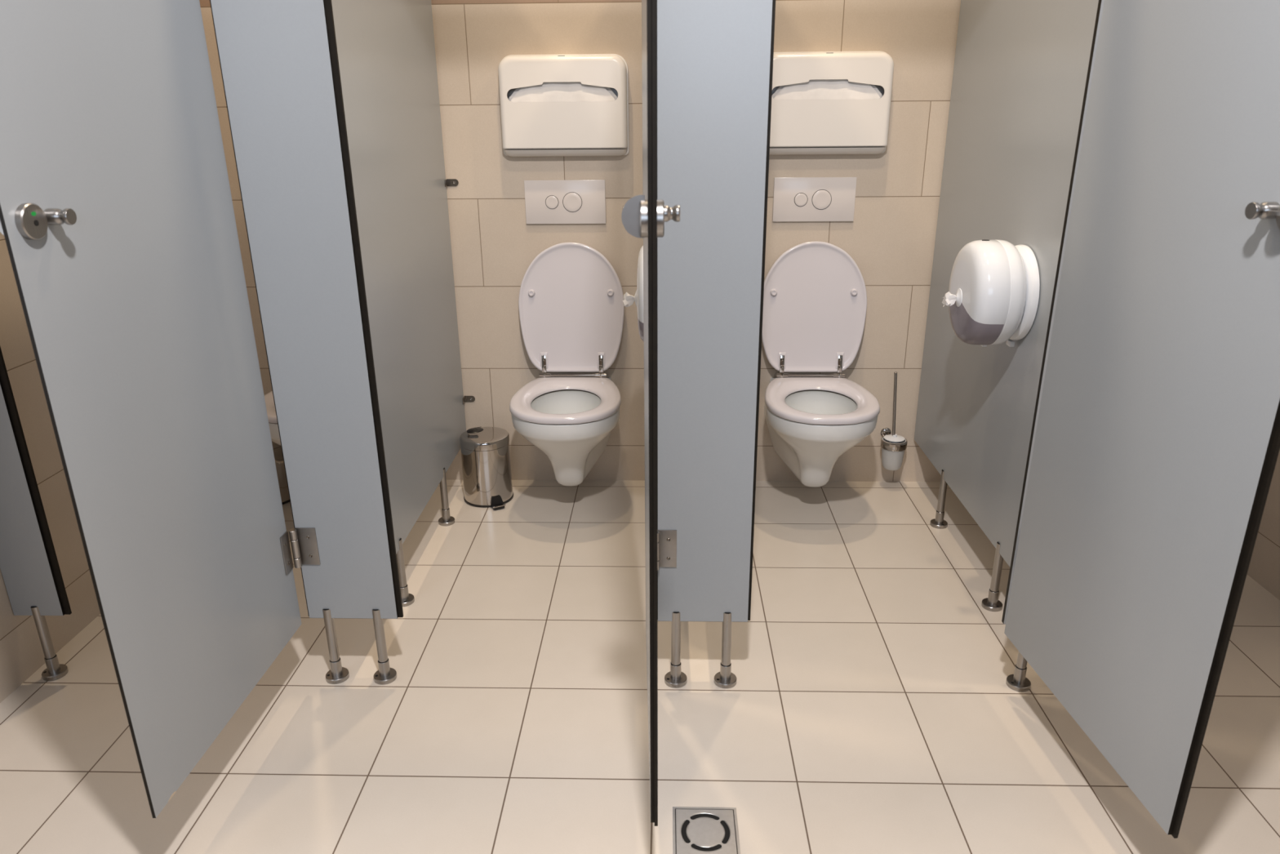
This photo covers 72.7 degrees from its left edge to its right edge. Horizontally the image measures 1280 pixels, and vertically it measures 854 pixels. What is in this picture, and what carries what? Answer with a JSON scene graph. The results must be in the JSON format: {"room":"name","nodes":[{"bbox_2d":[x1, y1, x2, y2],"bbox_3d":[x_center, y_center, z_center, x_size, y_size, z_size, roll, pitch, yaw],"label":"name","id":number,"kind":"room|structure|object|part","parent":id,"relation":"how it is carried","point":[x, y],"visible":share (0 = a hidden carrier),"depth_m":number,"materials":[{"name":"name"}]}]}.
{"room":"public restroom","nodes":[
{"label":"public restroom","id":0,"kind":"room"},
{"bbox_2d":[0,231,100,702],"bbox_3d":[-1.615,-0.302,0.878,0.120,2.620,4.258,0,20,2],"label":"wall","id":1,"kind":"structure","parent":0,"point":[21,652],"depth_m":2.18,"materials":[{"name":"tile"}]},
{"bbox_2d":[199,0,960,481],"bbox_3d":[0.409,-1.048,2.875,4.106,2.620,0.120,0,20,2],"label":"wall","id":2,"kind":"structure","parent":0,"point":[891,237],"depth_m":2.92,"materials":[{"name":"tile"}]},
{"bbox_2d":[264,391,280,445],"bbox_3d":[-1.078,-0.180,2.901,0.367,0.790,0.510,0,20,2],"label":"toilet","id":3,"kind":"object","parent":2,"relation":"attached to","point":[268,397],"visible":0.04,"depth_m":2.73,"materials":[{"name":"ceramic"}]},
{"bbox_3d":[-1.078,-0.097,2.901,0.363,0.022,0.453,0,20,2],"label":"seat","id":4,"kind":"part","parent":3,"relation":"part of","materials":[{"name":"plastic"}]},
{"bbox_3d":[-1.076,0.049,2.985,0.356,0.303,0.509,0,20,2],"label":"bowl","id":5,"kind":"part","parent":3,"relation":"part of","materials":[{"name":"ceramic"}]},
{"bbox_2d":[497,53,629,156],"bbox_3d":[-0.246,-1.035,2.805,0.416,0.310,0.058,0,20,2],"label":"dispenser","id":6,"kind":"object","parent":2,"relation":"attached to","point":[529,129],"visible":1,"depth_m":2.79,"materials":[{"name":"beige plastic"}]},
{"bbox_2d":[509,81,617,102],"bbox_3d":[-0.246,-1.010,2.799,0.351,0.197,0.014,0,20,2],"label":"cover","id":7,"kind":"object","parent":6,"relation":"in","point":[554,91],"visible":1,"depth_m":2.77,"materials":[{"name":"white paper"}]},
{"bbox_2d":[504,148,626,156],"bbox_3d":[-0.245,-0.898,2.851,0.399,0.022,0.044,0,20,2],"label":"tray","id":8,"kind":"object","parent":6,"relation":"on","point":[508,152],"depth_m":2.84,"materials":[{"name":"beige plastic"}]},
{"bbox_2d":[524,179,605,223],"bbox_3d":[-0.252,-0.758,2.930,0.271,0.143,0.012,0,20,2],"label":"flush plate","id":9,"kind":"object","parent":2,"relation":"attached to","point":[554,201],"visible":1,"depth_m":2.92,"materials":[{"name":"grey plastic"}]},
{"bbox_2d":[509,242,624,486],"bbox_3d":[-0.242,-0.178,2.877,0.367,0.790,0.510,0,20,2],"label":"toilet","id":10,"kind":"object","parent":2,"relation":"attached to","point":[571,308],"visible":1,"depth_m":3.00,"materials":[{"name":"ceramic"}]},
{"bbox_3d":[-0.242,-0.095,2.876,0.363,0.022,0.453,0,20,2],"label":"seat","id":11,"kind":"part","parent":10,"relation":"part of","materials":[{"name":"plastic"}]},
{"bbox_3d":[-0.240,0.051,2.961,0.356,0.303,0.509,0,20,2],"label":"bowl","id":12,"kind":"part","parent":10,"relation":"part of","materials":[{"name":"ceramic"}]},
{"bbox_3d":[-0.238,-0.412,3.017,0.367,0.446,0.067,0,20,2],"label":"lid","id":13,"kind":"part","parent":10,"relation":"part of","materials":[{"name":"plastic"}]},
{"bbox_2d":[772,177,857,221],"bbox_3d":[0.582,-0.760,2.904,0.271,0.143,0.012,0,20,2],"label":"flush plate","id":14,"kind":"object","parent":2,"relation":"attached to","point":[794,198],"visible":1,"depth_m":2.90,"materials":[{"name":"grey plastic"}]},
{"bbox_2d":[761,240,879,487],"bbox_3d":[0.590,-0.176,2.852,0.367,0.790,0.510,0,20,2],"label":"toilet","id":15,"kind":"object","parent":2,"relation":"attached to","point":[815,295],"visible":0.99,"depth_m":2.97,"materials":[{"name":"ceramic"}]},
{"bbox_3d":[0.595,-0.410,2.992,0.367,0.446,0.067,0,20,2],"label":"lid","id":16,"kind":"part","parent":15,"relation":"part of","materials":[{"name":"plastic"}]},
{"bbox_3d":[0.592,0.052,2.936,0.356,0.303,0.509,0,20,2],"label":"bowl","id":17,"kind":"part","parent":15,"relation":"part of","materials":[{"name":"ceramic"}]},
{"bbox_3d":[0.590,-0.093,2.852,0.363,0.022,0.453,0,20,2],"label":"seat","id":18,"kind":"part","parent":15,"relation":"part of","materials":[{"name":"plastic"}]},
{"bbox_2d":[769,51,893,155],"bbox_3d":[0.594,-1.033,2.780,0.416,0.310,0.058,0,20,2],"label":"dispenser","id":19,"kind":"object","parent":2,"relation":"attached to","point":[797,126],"visible":0.66,"depth_m":2.76,"materials":[{"name":"beige plastic"}]},
{"bbox_2d":[772,79,881,100],"bbox_3d":[0.594,-1.008,2.775,0.351,0.197,0.014,0,20,2],"label":"cover","id":20,"kind":"object","parent":19,"relation":"in","point":[814,89],"visible":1,"depth_m":2.75,"materials":[{"name":"white paper"}]},
{"bbox_2d":[769,146,884,155],"bbox_3d":[0.595,-0.897,2.826,0.399,0.022,0.044,0,20,2],"label":"tray","id":21,"kind":"object","parent":19,"relation":"on","point":[773,150],"depth_m":2.81,"materials":[{"name":"beige plastic"}]},
{"bbox_2d":[880,427,907,470],"bbox_3d":[0.913,0.085,3.148,0.092,0.134,0.116,0,20,2],"label":"toilet brush holder","id":22,"kind":"object","parent":2,"relation":"attached to","point":[892,454],"visible":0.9,"depth_m":3.11,"materials":[{"name":"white glass"}]},
{"bbox_2d":[881,436,906,470],"bbox_3d":[0.913,0.098,3.140,0.083,0.113,0.083,0,20,2],"label":"glass cup","id":23,"kind":"object","parent":22,"relation":"on","point":[892,454],"depth_m":3.11,"materials":[{"name":"white"}]},
{"bbox_2d":[884,371,905,443],"bbox_3d":[0.912,-0.028,3.094,0.073,0.348,0.073,0,20,2],"label":"toilet brush","id":24,"kind":"object","parent":22,"relation":"in","point":[893,438],"visible":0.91,"depth_m":3.09,"materials":[{"name":"metal"}]},
{"bbox_3d":[0.901,-0.077,3.078,0.024,0.244,0.010,3,20,9],"label":"handle","id":25,"kind":"part","parent":24,"relation":"part of","materials":[{"name":"metal"}]},
{"bbox_2d":[0,480,1279,853],"bbox_3d":[0.358,0.980,1.286,4.106,0.100,4.558,0,20,2],"label":"floor","id":26,"kind":"structure","parent":0,"point":[871,708],"depth_m":1.99,"materials":[{"name":"tile"}]},
{"bbox_2d":[0,346,71,680],"bbox_3d":[-1.457,-0.321,1.830,0.135,2.000,0.055,0,20,2],"label":"pilaster","id":27,"kind":"object","parent":26,"relation":"on","point":[29,566],"visible":1,"depth_m":2.04,"materials":[{"name":"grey laminate"}]},
{"bbox_3d":[-1.462,0.503,2.131,0.023,0.155,0.023,0,20,2],"label":"leg","id":28,"kind":"part","parent":27,"relation":"part of","materials":[{"name":"metal"}]},
{"bbox_2d":[271,440,289,504],"bbox_3d":[-1.334,0.146,3.100,0.178,0.250,0.212,-8,21,-19],"label":"trash can","id":29,"kind":"object","parent":26,"relation":"on","point":[277,448],"visible":0.05,"depth_m":3.07,"materials":[{"name":"silver metal"}]},
{"bbox_3d":[-1.340,0.042,3.078,0.173,0.032,0.173,-8,21,-19],"label":"lid","id":30,"kind":"part","parent":29,"relation":"part of","materials":[{"name":"silver metal"}]},
{"bbox_2d":[209,0,403,684],"bbox_3d":[-0.690,-0.319,1.807,0.229,2.000,0.055,0,20,2],"label":"pilaster","id":31,"kind":"object","parent":26,"relation":"on","point":[278,59],"visible":1,"depth_m":1.82,"materials":[{"name":"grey laminate"}]},
{"bbox_2d":[0,0,320,817],"bbox_3d":[-0.821,-0.285,1.488,0.097,1.822,0.627,2,20,8],"label":"door","id":32,"kind":"structure","parent":31,"relation":"attached to","point":[118,227],"depth_m":1.48,"materials":[{"name":"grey laminate"}]},
{"bbox_3d":[-0.825,-0.299,1.237,0.034,0.023,0.023,1,20,3],"label":"knob","id":33,"kind":"part","parent":32,"relation":"part of","materials":[{"name":"metal"}]},
{"bbox_3d":[-0.749,0.505,2.110,0.023,0.155,0.023,0,20,2],"label":"leg","id":34,"kind":"part","parent":31,"relation":"part of","materials":[{"name":"metal"}]},
{"bbox_3d":[-0.630,0.505,2.107,0.023,0.155,0.023,0,20,2],"label":"leg","id":35,"kind":"part","parent":31,"relation":"part of","materials":[{"name":"metal"}]},
{"bbox_2d":[331,0,475,606],"bbox_3d":[-0.672,-0.530,2.386,0.066,2.000,1.216,1,20,3],"label":"wall","id":36,"kind":"structure","parent":26,"relation":"on","point":[386,48],"depth_m":2.46,"materials":[{"name":"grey laminate"}]},
{"bbox_3d":[-0.673,0.384,2.440,0.023,0.155,0.023,0,20,2],"label":"leg","id":37,"kind":"part","parent":36,"relation":"part of","materials":[{"name":"metal"}]},
{"bbox_3d":[-0.658,0.210,2.916,0.023,0.155,0.023,0,20,2],"label":"leg","id":38,"kind":"part","parent":36,"relation":"part of","materials":[{"name":"metal"}]},
{"bbox_2d":[459,426,513,509],"bbox_3d":[-0.540,0.142,3.091,0.178,0.250,0.212,-10,22,-25],"label":"pedal bin","id":39,"kind":"object","parent":26,"relation":"on","point":[486,472],"visible":1,"depth_m":3.04,"materials":[{"name":"silver metal"}]},
{"bbox_3d":[-0.549,0.038,3.069,0.173,0.032,0.173,-10,22,-25],"label":"lid","id":40,"kind":"part","parent":39,"relation":"part of","materials":[{"name":"silver metal"}]},
{"bbox_2d":[672,806,740,853],"bbox_3d":[0.127,0.783,1.682,0.127,0.002,0.127,0,20,2],"label":"floor drain","id":41,"kind":"object","parent":26,"relation":"on","point":[695,829],"visible":1,"depth_m":1.68,"materials":[{"name":"silver metal"}]},
{"bbox_2d":[657,0,775,688],"bbox_3d":[0.143,-0.317,1.783,0.223,2.000,0.055,0,20,2],"label":"pilaster","id":42,"kind":"object","parent":26,"relation":"on","point":[715,57],"visible":1,"depth_m":1.79,"materials":[{"name":"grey laminate"}]},
{"bbox_2d":[621,0,679,826],"bbox_3d":[0.029,-0.283,1.461,0.097,1.822,0.624,1,20,5],"label":"door","id":43,"kind":"structure","parent":42,"relation":"attached to","point":[644,215],"depth_m":1.24,"materials":[{"name":"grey laminate"}]},
{"bbox_3d":[0.015,-0.280,1.453,0.012,1.822,0.606,-1,20,0],"label":"panel","id":44,"kind":"part","parent":43,"relation":"part of","materials":[{"name":"blue laminate"}]},
{"bbox_3d":[0.038,-0.298,1.213,0.034,0.023,0.023,-1,20,0],"label":"knob","id":45,"kind":"part","parent":43,"relation":"part of","materials":[{"name":"metal"}]},
{"bbox_3d":[0.086,0.507,2.085,0.023,0.155,0.023,0,20,2],"label":"leg","id":46,"kind":"part","parent":42,"relation":"part of","materials":[{"name":"metal"}]},
{"bbox_3d":[0.207,0.507,2.082,0.023,0.155,0.023,0,20,2],"label":"leg","id":47,"kind":"part","parent":42,"relation":"part of","materials":[{"name":"metal"}]},
{"bbox_2d":[914,0,1098,611],"bbox_3d":[0.984,-0.524,2.331,0.055,2.000,1.204,0,20,2],"label":"wall","id":48,"kind":"structure","parent":26,"relation":"on","point":[1020,68],"depth_m":2.36,"materials":[{"name":"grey laminate"}]},
{"bbox_3d":[0.998,0.214,2.867,0.023,0.155,0.023,0,20,2],"label":"leg","id":49,"kind":"part","parent":48,"relation":"part of","materials":[{"name":"metal"}]},
{"bbox_2d":[948,240,1039,346],"bbox_3d":[0.893,-0.341,2.229,0.162,0.273,0.267,0,20,2],"label":"dispenser","id":50,"kind":"object","parent":48,"relation":"attached to","point":[995,284],"visible":0.97,"depth_m":2.13,"materials":[{"name":"white plastic"}]},
{"bbox_2d":[942,291,956,306],"bbox_3d":[0.800,-0.329,2.235,0.037,0.041,0.034,0,20,2],"label":"tissue","id":51,"kind":"object","parent":50,"relation":"hanging from","point":[949,299],"visible":1,"depth_m":2.23,"materials":[{"name":"white paper"}]},
{"bbox_3d":[0.961,-0.344,2.226,0.026,0.243,0.243,0,20,2],"label":"plate","id":52,"kind":"part","parent":50,"relation":"part of","materials":[{"name":"white plastic"}]},
{"bbox_3d":[0.984,0.387,2.392,0.023,0.155,0.023,0,20,2],"label":"leg","id":53,"kind":"part","parent":48,"relation":"part of","materials":[{"name":"metal"}]},
{"bbox_2d":[1001,0,1104,691],"bbox_3d":[0.958,-0.315,1.758,0.224,2.000,0.055,0,20,2],"label":"pilaster","id":54,"kind":"object","parent":26,"relation":"on","point":[1018,682],"visible":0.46,"depth_m":1.81,"materials":[{"name":"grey laminate"}]},
{"bbox_3d":[0.913,0.509,2.061,0.023,0.155,0.023,0,20,2],"label":"leg","id":55,"kind":"part","parent":54,"relation":"part of","materials":[{"name":"metal"}]},
{"bbox_2d":[1004,0,1279,838],"bbox_3d":[0.875,-0.279,1.431,0.108,1.822,0.632,-2,20,-3],"label":"door","id":56,"kind":"structure","parent":54,"relation":"attached to","point":[1157,446],"depth_m":1.44,"materials":[{"name":"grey laminate"}]},
{"bbox_3d":[0.852,-0.296,1.190,0.034,0.023,0.023,-2,20,-3],"label":"knob","id":57,"kind":"part","parent":56,"relation":"part of","materials":[{"name":"metal"}]},
{"bbox_3d":[0.157,-0.526,2.355,0.055,2.000,1.204,0,20,2],"label":"wall","id":58,"kind":"structure","parent":26,"relation":"on","visible":0},
{"bbox_2d":[634,245,644,342],"bbox_3d":[0.066,-0.343,2.254,0.162,0.273,0.267,0,20,2],"label":"dispenser","id":59,"kind":"object","parent":58,"relation":"attached to","point":[638,296],"visible":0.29,"depth_m":2.16,"materials":[{"name":"white plastic"}]},
{"bbox_2d":[622,292,634,306],"bbox_3d":[-0.027,-0.331,2.259,0.037,0.041,0.034,0,20,2],"label":"tissue","id":60,"kind":"object","parent":59,"relation":"hanging from","point":[628,300],"visible":0.91,"depth_m":2.25,"materials":[{"name":"white paper"}]},
{"bbox_2d":[1247,449,1279,599],"bbox_3d":[1.816,-0.294,0.776,0.120,2.620,4.258,0,20,2],"label":"wall","id":61,"kind":"structure","parent":0,"point":[1264,568],"depth_m":2.49,"materials":[{"name":"tile"}]}
]}

